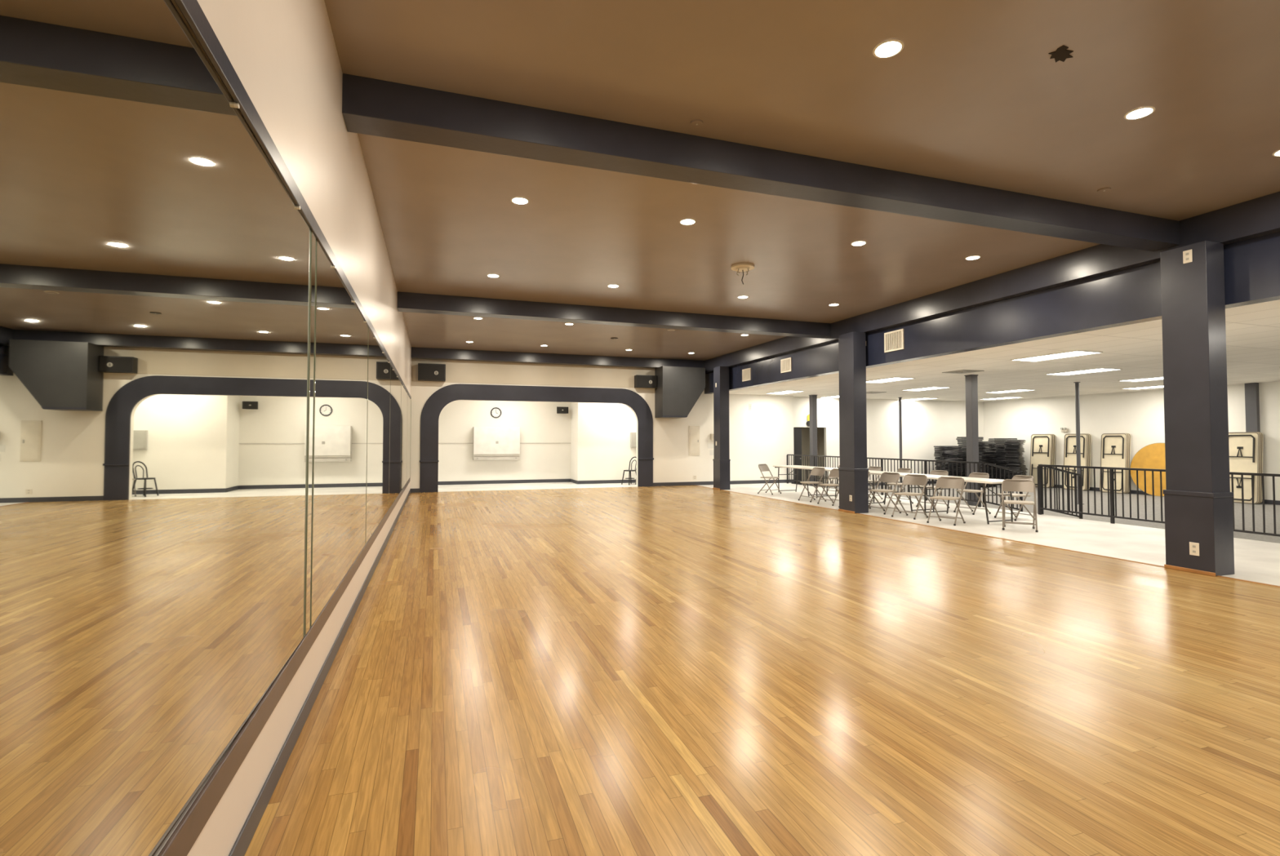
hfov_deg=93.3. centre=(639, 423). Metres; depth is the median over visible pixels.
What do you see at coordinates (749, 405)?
wall plate
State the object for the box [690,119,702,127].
cover plate
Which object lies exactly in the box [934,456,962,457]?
folded chair
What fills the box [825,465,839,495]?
folding chair
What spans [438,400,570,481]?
wall
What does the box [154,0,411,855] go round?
wall
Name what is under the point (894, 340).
air vent
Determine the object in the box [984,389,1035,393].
recessed light
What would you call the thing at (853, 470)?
column
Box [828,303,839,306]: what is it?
recessed light
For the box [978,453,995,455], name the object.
folded chair
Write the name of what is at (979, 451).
folded chair
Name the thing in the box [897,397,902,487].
support post
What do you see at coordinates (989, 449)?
folded chair
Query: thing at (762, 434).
wall
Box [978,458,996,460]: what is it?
folded chair
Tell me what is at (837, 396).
recessed light
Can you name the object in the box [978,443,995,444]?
folded chair
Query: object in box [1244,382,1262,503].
pilaster
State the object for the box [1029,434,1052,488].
table
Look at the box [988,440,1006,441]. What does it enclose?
folded chair
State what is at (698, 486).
trim
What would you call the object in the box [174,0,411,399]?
trim
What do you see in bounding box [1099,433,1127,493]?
table
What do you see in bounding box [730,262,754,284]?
ceiling canopy
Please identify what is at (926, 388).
recessed light
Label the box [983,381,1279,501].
wall
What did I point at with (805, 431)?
wall
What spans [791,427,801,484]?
door
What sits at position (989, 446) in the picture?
folded chair
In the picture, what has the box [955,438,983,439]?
folded chair
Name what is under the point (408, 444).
wall mirror
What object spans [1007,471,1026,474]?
folded chair
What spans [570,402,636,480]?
wall
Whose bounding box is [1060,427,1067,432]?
emergency light
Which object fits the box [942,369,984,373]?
ceiling vent
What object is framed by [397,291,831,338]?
beam
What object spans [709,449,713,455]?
paper notice
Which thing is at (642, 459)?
trim
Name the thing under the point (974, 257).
recessed light
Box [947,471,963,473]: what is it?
folded chair
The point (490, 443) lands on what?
whiteboard
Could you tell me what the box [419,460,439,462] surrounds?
trim
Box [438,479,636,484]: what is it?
baseboard
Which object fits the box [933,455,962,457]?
folded chair
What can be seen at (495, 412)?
wall clock
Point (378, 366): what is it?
wall mirror
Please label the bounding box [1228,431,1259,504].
table
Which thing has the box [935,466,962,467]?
folded chair
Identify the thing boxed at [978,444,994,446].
folded chair
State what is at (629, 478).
bentwood chair
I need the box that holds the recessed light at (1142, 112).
[1124,106,1155,119]
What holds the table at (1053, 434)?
on the floor at (1268, 508)
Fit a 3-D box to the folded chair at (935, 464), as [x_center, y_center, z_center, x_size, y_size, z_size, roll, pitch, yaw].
[11.378,1.537,22.268,0.950,0.050,0.470,0,-2,-15]
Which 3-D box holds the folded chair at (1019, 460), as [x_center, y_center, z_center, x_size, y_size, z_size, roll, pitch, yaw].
[13.231,1.287,21.346,0.470,0.050,0.950,-1,-2,43]
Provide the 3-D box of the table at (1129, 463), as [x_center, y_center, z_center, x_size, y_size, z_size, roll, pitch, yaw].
[15.094,1.263,19.145,0.195,1.878,0.772,1,-2,-19]
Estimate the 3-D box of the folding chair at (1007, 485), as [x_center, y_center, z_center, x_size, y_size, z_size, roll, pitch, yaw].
[6.162,1.327,9.826,0.484,0.796,0.479,-1,-2,30]
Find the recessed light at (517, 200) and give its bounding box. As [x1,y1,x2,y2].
[511,196,528,204]
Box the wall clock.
[490,407,501,417]
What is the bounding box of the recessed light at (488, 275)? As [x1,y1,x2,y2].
[487,274,499,277]
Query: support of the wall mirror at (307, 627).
attached to the wall at (283, 54)
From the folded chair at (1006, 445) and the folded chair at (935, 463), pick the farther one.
the folded chair at (935, 463)
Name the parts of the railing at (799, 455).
post, post, post, rail, rail, post, post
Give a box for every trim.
[157,477,410,855]
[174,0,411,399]
[302,228,411,638]
[411,346,704,368]
[419,383,653,493]
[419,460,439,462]
[438,443,570,444]
[637,457,653,460]
[697,485,1279,587]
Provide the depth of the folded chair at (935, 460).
22.13 m
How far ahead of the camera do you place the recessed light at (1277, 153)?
5.33 m
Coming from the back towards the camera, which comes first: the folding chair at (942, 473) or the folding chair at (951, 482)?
the folding chair at (942, 473)
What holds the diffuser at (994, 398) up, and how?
attached to the recessed light at (1005, 397)
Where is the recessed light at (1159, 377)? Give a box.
[1118,376,1163,382]
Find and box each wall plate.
[748,404,751,410]
[1182,248,1192,263]
[1189,542,1199,556]
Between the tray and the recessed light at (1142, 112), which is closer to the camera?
the recessed light at (1142, 112)
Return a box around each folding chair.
[757,463,781,494]
[798,466,826,502]
[817,468,839,506]
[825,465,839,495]
[867,466,882,499]
[868,472,901,515]
[882,467,913,504]
[891,474,928,519]
[915,470,949,508]
[926,476,965,525]
[953,472,991,515]
[994,475,1034,520]
[1001,479,1038,532]
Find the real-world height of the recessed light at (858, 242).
0.005 m
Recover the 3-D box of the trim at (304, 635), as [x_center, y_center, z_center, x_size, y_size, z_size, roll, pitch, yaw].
[-4.046,0.228,9.864,0.074,2.118,14.382,1,-2,-19]
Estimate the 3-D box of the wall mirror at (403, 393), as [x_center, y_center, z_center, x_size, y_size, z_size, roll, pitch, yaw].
[-5.022,0.309,12.877,0.018,2.093,2.768,1,-2,-19]
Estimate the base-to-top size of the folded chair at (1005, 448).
0.050 m
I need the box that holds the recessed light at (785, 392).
[765,390,804,394]
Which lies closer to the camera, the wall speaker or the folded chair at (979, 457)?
the wall speaker
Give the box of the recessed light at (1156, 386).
[1121,385,1163,389]
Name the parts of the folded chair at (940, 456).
frame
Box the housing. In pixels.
[654,366,705,417]
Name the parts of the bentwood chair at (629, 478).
frame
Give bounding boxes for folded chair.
[933,445,961,447]
[933,447,960,448]
[933,448,962,450]
[933,453,962,455]
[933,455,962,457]
[934,450,962,452]
[934,452,962,453]
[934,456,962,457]
[934,457,963,459]
[934,462,960,464]
[934,464,963,466]
[934,466,962,469]
[935,459,962,461]
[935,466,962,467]
[935,468,962,471]
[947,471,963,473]
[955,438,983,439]
[956,440,982,441]
[978,441,994,443]
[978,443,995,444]
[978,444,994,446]
[978,448,995,450]
[978,450,996,452]
[978,452,995,453]
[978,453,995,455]
[978,455,996,457]
[978,457,996,458]
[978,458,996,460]
[978,460,996,462]
[979,462,996,463]
[988,438,1017,439]
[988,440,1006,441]
[989,445,1005,447]
[989,447,1004,448]
[989,448,1004,450]
[1004,441,1025,443]
[1004,444,1022,446]
[1004,446,1022,448]
[1004,448,1024,449]
[1004,449,1024,451]
[1004,450,1024,453]
[1004,455,1023,457]
[1004,457,1024,459]
[1004,458,1024,461]
[1004,460,1025,462]
[1004,465,1026,466]
[1005,440,1026,441]
[1005,443,1024,444]
[1005,452,1023,454]
[1005,453,1023,456]
[1005,463,1023,466]
[1005,468,1027,470]
[1006,462,1024,463]
[1007,466,1026,468]
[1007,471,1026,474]
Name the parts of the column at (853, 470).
trim, moulding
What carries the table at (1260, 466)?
on the floor at (1268, 508)
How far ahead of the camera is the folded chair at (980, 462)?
21.40 m
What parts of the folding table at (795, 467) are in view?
leg, leg, leg, leg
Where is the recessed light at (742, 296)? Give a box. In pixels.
[737,295,748,298]
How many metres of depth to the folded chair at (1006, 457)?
21.14 m
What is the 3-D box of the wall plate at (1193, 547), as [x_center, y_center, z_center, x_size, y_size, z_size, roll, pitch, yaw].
[6.045,1.373,6.590,0.011,0.140,0.090,1,-2,-19]
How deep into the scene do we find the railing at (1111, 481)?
10.39 m
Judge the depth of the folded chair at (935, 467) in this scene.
22.05 m
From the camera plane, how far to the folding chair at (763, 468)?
16.36 m
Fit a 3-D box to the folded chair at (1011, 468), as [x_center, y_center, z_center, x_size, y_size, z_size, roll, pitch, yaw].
[13.305,1.622,21.322,0.950,0.050,0.470,1,-2,-42]
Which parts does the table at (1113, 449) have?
leg, leg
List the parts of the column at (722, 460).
moulding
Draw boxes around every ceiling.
[324,0,1279,360]
[728,299,1279,401]
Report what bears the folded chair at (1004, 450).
on the folded chair
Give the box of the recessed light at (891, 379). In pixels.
[866,377,915,382]
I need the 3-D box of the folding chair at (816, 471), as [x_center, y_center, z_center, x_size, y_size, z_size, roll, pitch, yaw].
[4.100,1.454,14.377,0.479,0.796,0.484,1,-2,-22]
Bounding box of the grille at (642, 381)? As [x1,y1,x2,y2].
[637,376,656,386]
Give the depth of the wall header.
8.72 m
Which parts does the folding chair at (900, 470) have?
seat, backrest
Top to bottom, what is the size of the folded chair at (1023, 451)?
0.050 m
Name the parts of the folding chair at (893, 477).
leg, leg, seat, frame, leg, backrest, leg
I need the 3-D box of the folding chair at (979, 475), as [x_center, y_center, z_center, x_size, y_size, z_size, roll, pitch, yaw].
[6.604,1.388,12.012,0.479,0.796,0.484,1,-2,-19]
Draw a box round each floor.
[244,482,1279,855]
[699,483,1279,586]
[825,484,1279,543]
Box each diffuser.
[771,391,799,394]
[909,398,933,400]
[986,397,1017,399]
[992,390,1029,393]
[1049,368,1114,375]
[1122,377,1163,381]
[1128,386,1163,389]
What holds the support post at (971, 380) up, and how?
on the floor at (1268, 508)
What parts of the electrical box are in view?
door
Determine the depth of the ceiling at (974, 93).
4.95 m
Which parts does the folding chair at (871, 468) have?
backrest, frame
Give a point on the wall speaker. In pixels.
(559, 410)
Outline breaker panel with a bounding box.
[688,426,699,455]
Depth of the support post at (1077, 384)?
15.72 m
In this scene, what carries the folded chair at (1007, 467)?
on the folded chair
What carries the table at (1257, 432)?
on the floor at (1268, 508)
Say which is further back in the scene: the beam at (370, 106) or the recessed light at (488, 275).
the recessed light at (488, 275)
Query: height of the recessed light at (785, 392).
0.020 m
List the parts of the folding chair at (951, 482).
leg, leg, seat, frame, backrest, leg, leg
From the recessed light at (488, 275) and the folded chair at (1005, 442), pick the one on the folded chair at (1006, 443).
the folded chair at (1005, 442)
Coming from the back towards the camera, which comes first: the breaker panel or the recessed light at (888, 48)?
the breaker panel
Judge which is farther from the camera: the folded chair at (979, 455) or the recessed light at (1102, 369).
the folded chair at (979, 455)
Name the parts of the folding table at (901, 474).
leg, leg, leg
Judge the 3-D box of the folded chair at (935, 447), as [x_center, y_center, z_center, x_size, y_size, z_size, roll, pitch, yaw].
[11.366,0.922,22.325,0.950,0.050,0.470,1,-2,-23]
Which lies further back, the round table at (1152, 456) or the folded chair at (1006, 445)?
the folded chair at (1006, 445)
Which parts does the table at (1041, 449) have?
leg, leg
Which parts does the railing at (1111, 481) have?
post, post, rail, rail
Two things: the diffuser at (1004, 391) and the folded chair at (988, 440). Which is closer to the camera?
the diffuser at (1004, 391)
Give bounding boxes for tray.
[472,456,519,460]
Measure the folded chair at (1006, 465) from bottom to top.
0.050 m
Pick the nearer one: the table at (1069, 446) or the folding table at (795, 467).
the folding table at (795, 467)
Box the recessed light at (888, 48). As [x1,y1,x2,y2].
[872,39,903,57]
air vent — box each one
[742,368,751,382]
[780,357,791,373]
[884,328,904,352]
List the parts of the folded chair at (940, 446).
frame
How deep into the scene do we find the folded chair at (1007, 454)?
21.02 m
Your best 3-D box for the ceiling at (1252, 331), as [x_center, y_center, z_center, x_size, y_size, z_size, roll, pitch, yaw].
[11.437,-1.231,11.583,12.093,0.080,22.040,1,-2,-19]
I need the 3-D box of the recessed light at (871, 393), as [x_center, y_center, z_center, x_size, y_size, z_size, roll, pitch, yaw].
[7.408,-0.965,19.245,0.580,0.023,0.580,1,-2,-19]
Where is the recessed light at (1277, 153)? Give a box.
[1272,150,1279,155]
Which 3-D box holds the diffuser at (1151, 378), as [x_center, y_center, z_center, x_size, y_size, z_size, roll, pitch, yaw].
[12.592,-1.093,14.806,0.580,0.012,1.200,1,-2,-19]
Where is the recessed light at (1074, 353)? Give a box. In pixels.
[1010,350,1102,361]
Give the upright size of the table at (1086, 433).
1.878 m
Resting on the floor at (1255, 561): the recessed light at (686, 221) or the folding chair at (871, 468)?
the folding chair at (871, 468)
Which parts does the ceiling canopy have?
plate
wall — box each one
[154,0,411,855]
[410,381,794,488]
[411,358,654,388]
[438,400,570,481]
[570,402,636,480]
[790,396,983,487]
[801,427,824,484]
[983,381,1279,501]
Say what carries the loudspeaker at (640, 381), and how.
attached to the wall at (762, 434)
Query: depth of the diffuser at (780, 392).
18.91 m
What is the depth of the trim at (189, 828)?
2.11 m
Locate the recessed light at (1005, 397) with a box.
[979,396,1022,399]
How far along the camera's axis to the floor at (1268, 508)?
14.67 m
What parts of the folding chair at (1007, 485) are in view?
leg, leg, backrest, frame, seat, leg, leg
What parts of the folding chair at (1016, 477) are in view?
leg, leg, seat, frame, leg, backrest, leg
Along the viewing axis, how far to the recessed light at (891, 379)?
15.06 m
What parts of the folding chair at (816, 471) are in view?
seat, leg, frame, backrest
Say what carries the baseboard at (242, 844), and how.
attached to the wall at (283, 54)
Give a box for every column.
[712,366,730,489]
[838,331,868,513]
[1160,240,1234,577]
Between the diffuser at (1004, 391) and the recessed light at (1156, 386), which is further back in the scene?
the diffuser at (1004, 391)
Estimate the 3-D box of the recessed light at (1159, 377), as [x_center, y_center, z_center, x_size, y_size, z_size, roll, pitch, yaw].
[12.592,-1.091,14.806,0.620,0.020,1.240,1,-2,-19]
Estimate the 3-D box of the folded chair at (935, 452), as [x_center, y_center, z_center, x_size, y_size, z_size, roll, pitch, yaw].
[11.367,1.089,22.284,0.950,0.050,0.470,1,-2,-18]
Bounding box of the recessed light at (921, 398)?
[902,397,936,400]
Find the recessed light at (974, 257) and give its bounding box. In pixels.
[964,255,980,259]
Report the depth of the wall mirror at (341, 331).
3.98 m
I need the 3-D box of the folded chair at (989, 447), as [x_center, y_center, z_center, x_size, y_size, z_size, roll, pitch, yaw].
[13.512,0.926,22.463,0.470,0.050,0.950,0,-2,-15]
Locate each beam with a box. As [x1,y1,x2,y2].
[342,73,1179,251]
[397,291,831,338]
[704,191,1279,373]
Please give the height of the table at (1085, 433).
1.878 m
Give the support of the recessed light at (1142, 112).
in the ceiling at (974, 93)
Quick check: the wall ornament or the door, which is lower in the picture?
the door
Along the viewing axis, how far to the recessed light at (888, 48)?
3.90 m
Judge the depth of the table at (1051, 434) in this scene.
21.07 m
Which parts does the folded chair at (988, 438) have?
frame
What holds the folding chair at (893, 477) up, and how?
on the floor at (1255, 561)
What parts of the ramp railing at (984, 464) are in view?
post, rail, rail, post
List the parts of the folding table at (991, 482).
leg, leg, leg, leg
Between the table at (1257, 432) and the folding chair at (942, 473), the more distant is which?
the table at (1257, 432)
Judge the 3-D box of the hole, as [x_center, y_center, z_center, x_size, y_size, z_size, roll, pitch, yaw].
[2.766,-2.419,3.965,0.190,0.004,0.117,1,-2,-32]
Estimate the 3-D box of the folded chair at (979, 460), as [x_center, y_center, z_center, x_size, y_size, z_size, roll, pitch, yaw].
[12.246,1.348,21.548,0.950,0.050,0.470,1,-2,-28]
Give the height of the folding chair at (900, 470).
0.796 m
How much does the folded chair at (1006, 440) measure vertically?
0.050 m
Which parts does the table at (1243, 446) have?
leg, leg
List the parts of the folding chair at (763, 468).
backrest, frame, leg, seat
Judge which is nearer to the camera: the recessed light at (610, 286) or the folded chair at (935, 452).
the recessed light at (610, 286)
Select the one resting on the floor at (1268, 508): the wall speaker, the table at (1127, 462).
the table at (1127, 462)
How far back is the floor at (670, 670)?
3.44 m
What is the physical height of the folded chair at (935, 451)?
0.050 m
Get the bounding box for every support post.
[808,395,817,486]
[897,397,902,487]
[964,374,978,506]
[1073,382,1084,504]
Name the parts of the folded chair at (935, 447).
frame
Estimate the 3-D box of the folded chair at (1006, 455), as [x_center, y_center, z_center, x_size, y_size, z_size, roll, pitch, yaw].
[13.217,1.175,21.345,0.470,0.050,0.950,-1,-2,39]
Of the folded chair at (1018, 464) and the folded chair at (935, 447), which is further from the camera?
the folded chair at (935, 447)
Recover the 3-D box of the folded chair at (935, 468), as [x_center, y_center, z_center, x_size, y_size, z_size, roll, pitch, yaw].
[11.383,1.704,22.252,0.950,0.050,0.470,1,-2,-22]
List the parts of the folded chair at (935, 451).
frame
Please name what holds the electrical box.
attached to the wall at (601, 450)
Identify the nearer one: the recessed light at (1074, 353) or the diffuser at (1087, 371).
the recessed light at (1074, 353)
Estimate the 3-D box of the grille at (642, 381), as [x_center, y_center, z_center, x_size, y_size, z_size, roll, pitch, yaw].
[0.223,-1.293,18.673,0.620,0.320,0.012,1,-2,-19]
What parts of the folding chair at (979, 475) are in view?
leg, seat, frame, leg, backrest, leg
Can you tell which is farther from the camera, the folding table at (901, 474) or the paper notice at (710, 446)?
the paper notice at (710, 446)
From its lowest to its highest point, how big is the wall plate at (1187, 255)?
0.140 m
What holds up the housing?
attached to the wall at (762, 434)
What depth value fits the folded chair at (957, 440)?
22.69 m
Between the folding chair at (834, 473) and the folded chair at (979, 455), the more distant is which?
the folded chair at (979, 455)
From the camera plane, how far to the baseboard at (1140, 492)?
18.78 m
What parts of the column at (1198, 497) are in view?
trim, moulding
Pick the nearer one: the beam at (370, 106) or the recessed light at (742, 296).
the beam at (370, 106)
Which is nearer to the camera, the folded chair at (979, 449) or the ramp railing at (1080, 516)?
the ramp railing at (1080, 516)
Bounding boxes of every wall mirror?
[0,0,309,855]
[304,231,315,635]
[310,240,368,626]
[365,327,390,543]
[388,364,400,509]
[400,383,407,492]
[406,394,411,482]
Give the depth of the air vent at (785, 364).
14.99 m
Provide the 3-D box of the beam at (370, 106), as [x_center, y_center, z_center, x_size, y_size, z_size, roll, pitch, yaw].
[2.044,-2.234,5.698,8.744,0.278,0.276,1,-2,-19]
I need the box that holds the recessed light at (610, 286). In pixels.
[607,284,618,287]
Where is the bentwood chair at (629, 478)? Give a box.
[621,457,636,485]
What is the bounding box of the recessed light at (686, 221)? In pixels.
[680,218,695,224]
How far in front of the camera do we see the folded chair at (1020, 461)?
21.10 m
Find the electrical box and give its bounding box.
[630,432,636,448]
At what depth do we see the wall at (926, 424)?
22.58 m
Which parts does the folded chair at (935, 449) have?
frame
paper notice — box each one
[707,443,713,448]
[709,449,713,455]
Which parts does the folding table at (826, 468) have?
leg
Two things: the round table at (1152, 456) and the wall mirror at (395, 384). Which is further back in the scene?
the round table at (1152, 456)
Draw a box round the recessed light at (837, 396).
[819,395,839,398]
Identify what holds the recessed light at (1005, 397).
in the ceiling at (1252, 331)
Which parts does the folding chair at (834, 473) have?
leg, seat, backrest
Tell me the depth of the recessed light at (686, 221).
6.99 m
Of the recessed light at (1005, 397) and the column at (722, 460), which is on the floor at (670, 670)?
the column at (722, 460)
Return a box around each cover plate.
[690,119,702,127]
[1097,186,1111,192]
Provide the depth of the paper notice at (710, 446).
19.60 m
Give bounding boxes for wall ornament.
[806,413,809,426]
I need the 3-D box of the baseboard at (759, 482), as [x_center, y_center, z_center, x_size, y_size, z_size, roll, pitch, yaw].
[-0.540,1.915,18.599,12.224,0.110,0.015,1,-2,-19]
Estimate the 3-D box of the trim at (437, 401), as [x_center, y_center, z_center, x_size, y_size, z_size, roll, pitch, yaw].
[-2.841,0.430,17.847,6.854,3.038,0.034,1,-2,-19]
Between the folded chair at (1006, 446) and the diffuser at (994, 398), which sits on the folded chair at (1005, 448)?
the folded chair at (1006, 446)
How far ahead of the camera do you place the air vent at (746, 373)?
16.91 m
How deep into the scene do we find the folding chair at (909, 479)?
11.38 m
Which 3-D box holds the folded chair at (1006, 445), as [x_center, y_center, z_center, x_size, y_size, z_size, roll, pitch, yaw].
[13.224,0.783,21.358,0.470,0.050,0.950,-1,-2,38]
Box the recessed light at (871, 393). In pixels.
[866,391,886,394]
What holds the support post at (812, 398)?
on the floor at (1268, 508)
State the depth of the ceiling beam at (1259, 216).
8.57 m
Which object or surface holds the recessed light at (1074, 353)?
in the ceiling at (1252, 331)
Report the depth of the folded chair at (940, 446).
22.13 m
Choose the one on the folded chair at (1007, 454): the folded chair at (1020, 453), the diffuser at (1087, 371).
the folded chair at (1020, 453)
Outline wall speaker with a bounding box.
[556,406,568,413]
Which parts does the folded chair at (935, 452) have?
frame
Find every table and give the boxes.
[773,465,827,496]
[809,467,879,502]
[867,471,942,511]
[924,475,1013,524]
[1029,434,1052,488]
[1048,434,1053,488]
[1051,434,1055,488]
[1062,433,1088,490]
[1084,433,1089,490]
[1086,433,1091,490]
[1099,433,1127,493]
[1124,433,1128,493]
[1126,433,1130,493]
[1129,443,1165,496]
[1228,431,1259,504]
[1255,431,1261,504]
[1257,431,1262,503]
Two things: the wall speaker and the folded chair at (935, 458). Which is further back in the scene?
the folded chair at (935, 458)
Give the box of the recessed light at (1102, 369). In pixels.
[1044,367,1122,375]
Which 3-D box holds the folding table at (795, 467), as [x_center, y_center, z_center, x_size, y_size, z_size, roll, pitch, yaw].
[4.290,1.519,16.001,0.750,0.732,1.730,1,-2,-19]
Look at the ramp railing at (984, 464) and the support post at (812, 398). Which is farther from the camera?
the support post at (812, 398)
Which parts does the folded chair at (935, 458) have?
frame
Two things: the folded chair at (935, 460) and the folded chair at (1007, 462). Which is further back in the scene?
the folded chair at (935, 460)
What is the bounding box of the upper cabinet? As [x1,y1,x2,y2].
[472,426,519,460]
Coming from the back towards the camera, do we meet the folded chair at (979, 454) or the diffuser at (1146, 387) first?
the folded chair at (979, 454)
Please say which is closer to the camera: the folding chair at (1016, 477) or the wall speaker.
the folding chair at (1016, 477)
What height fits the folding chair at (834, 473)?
0.796 m
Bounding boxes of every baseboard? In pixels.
[228,488,410,855]
[410,479,794,493]
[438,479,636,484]
[827,480,1279,505]
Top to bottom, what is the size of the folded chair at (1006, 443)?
0.050 m
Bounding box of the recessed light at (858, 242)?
[850,240,866,245]
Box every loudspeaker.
[417,363,445,381]
[634,374,657,388]
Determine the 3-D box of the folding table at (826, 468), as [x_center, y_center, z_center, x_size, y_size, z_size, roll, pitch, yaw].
[4.850,1.473,14.354,0.750,0.732,1.730,1,-2,-19]
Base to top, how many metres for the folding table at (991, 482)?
0.732 m
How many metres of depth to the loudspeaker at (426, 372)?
16.65 m
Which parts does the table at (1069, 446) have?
leg, leg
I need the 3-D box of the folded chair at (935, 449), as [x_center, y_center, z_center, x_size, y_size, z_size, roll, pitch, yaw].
[11.380,0.978,22.308,0.950,0.050,0.470,0,-2,-16]
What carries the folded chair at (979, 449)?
on the folded chair at (979, 451)
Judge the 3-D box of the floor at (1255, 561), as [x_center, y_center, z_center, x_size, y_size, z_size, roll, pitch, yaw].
[6.805,1.921,9.690,3.350,0.400,21.605,1,-2,-19]
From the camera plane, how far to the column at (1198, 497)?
6.60 m
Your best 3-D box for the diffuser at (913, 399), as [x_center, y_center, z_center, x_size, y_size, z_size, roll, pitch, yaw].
[10.233,-0.886,22.195,0.580,0.012,1.200,1,-2,-19]
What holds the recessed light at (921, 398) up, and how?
in the ceiling at (1252, 331)
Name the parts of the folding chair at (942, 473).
seat, frame, leg, backrest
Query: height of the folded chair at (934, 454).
0.050 m
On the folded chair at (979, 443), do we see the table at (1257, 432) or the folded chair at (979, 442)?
the folded chair at (979, 442)
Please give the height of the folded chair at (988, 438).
0.050 m
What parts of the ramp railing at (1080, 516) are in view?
post, rail, rail, post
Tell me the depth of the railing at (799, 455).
15.37 m
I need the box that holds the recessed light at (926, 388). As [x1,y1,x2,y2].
[901,386,951,391]
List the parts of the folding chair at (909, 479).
leg, leg, seat, frame, backrest, leg, leg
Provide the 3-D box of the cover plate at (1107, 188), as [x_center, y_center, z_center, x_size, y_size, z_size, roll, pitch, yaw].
[4.688,-2.353,6.102,0.109,0.016,0.109,1,-2,-19]
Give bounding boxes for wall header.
[704,231,1279,394]
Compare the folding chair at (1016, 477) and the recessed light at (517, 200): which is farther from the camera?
the folding chair at (1016, 477)
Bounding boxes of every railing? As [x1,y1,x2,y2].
[786,454,981,507]
[982,462,1022,511]
[1037,464,1279,537]
[1040,466,1082,519]
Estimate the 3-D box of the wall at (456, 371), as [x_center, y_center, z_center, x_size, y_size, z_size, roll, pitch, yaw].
[-2.325,-1.459,18.088,8.454,0.679,0.012,1,-2,-19]
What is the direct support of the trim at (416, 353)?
attached to the wall at (762, 434)
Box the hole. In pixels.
[1048,44,1073,62]
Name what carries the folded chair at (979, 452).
on the folded chair at (979, 454)
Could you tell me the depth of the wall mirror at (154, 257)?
1.33 m

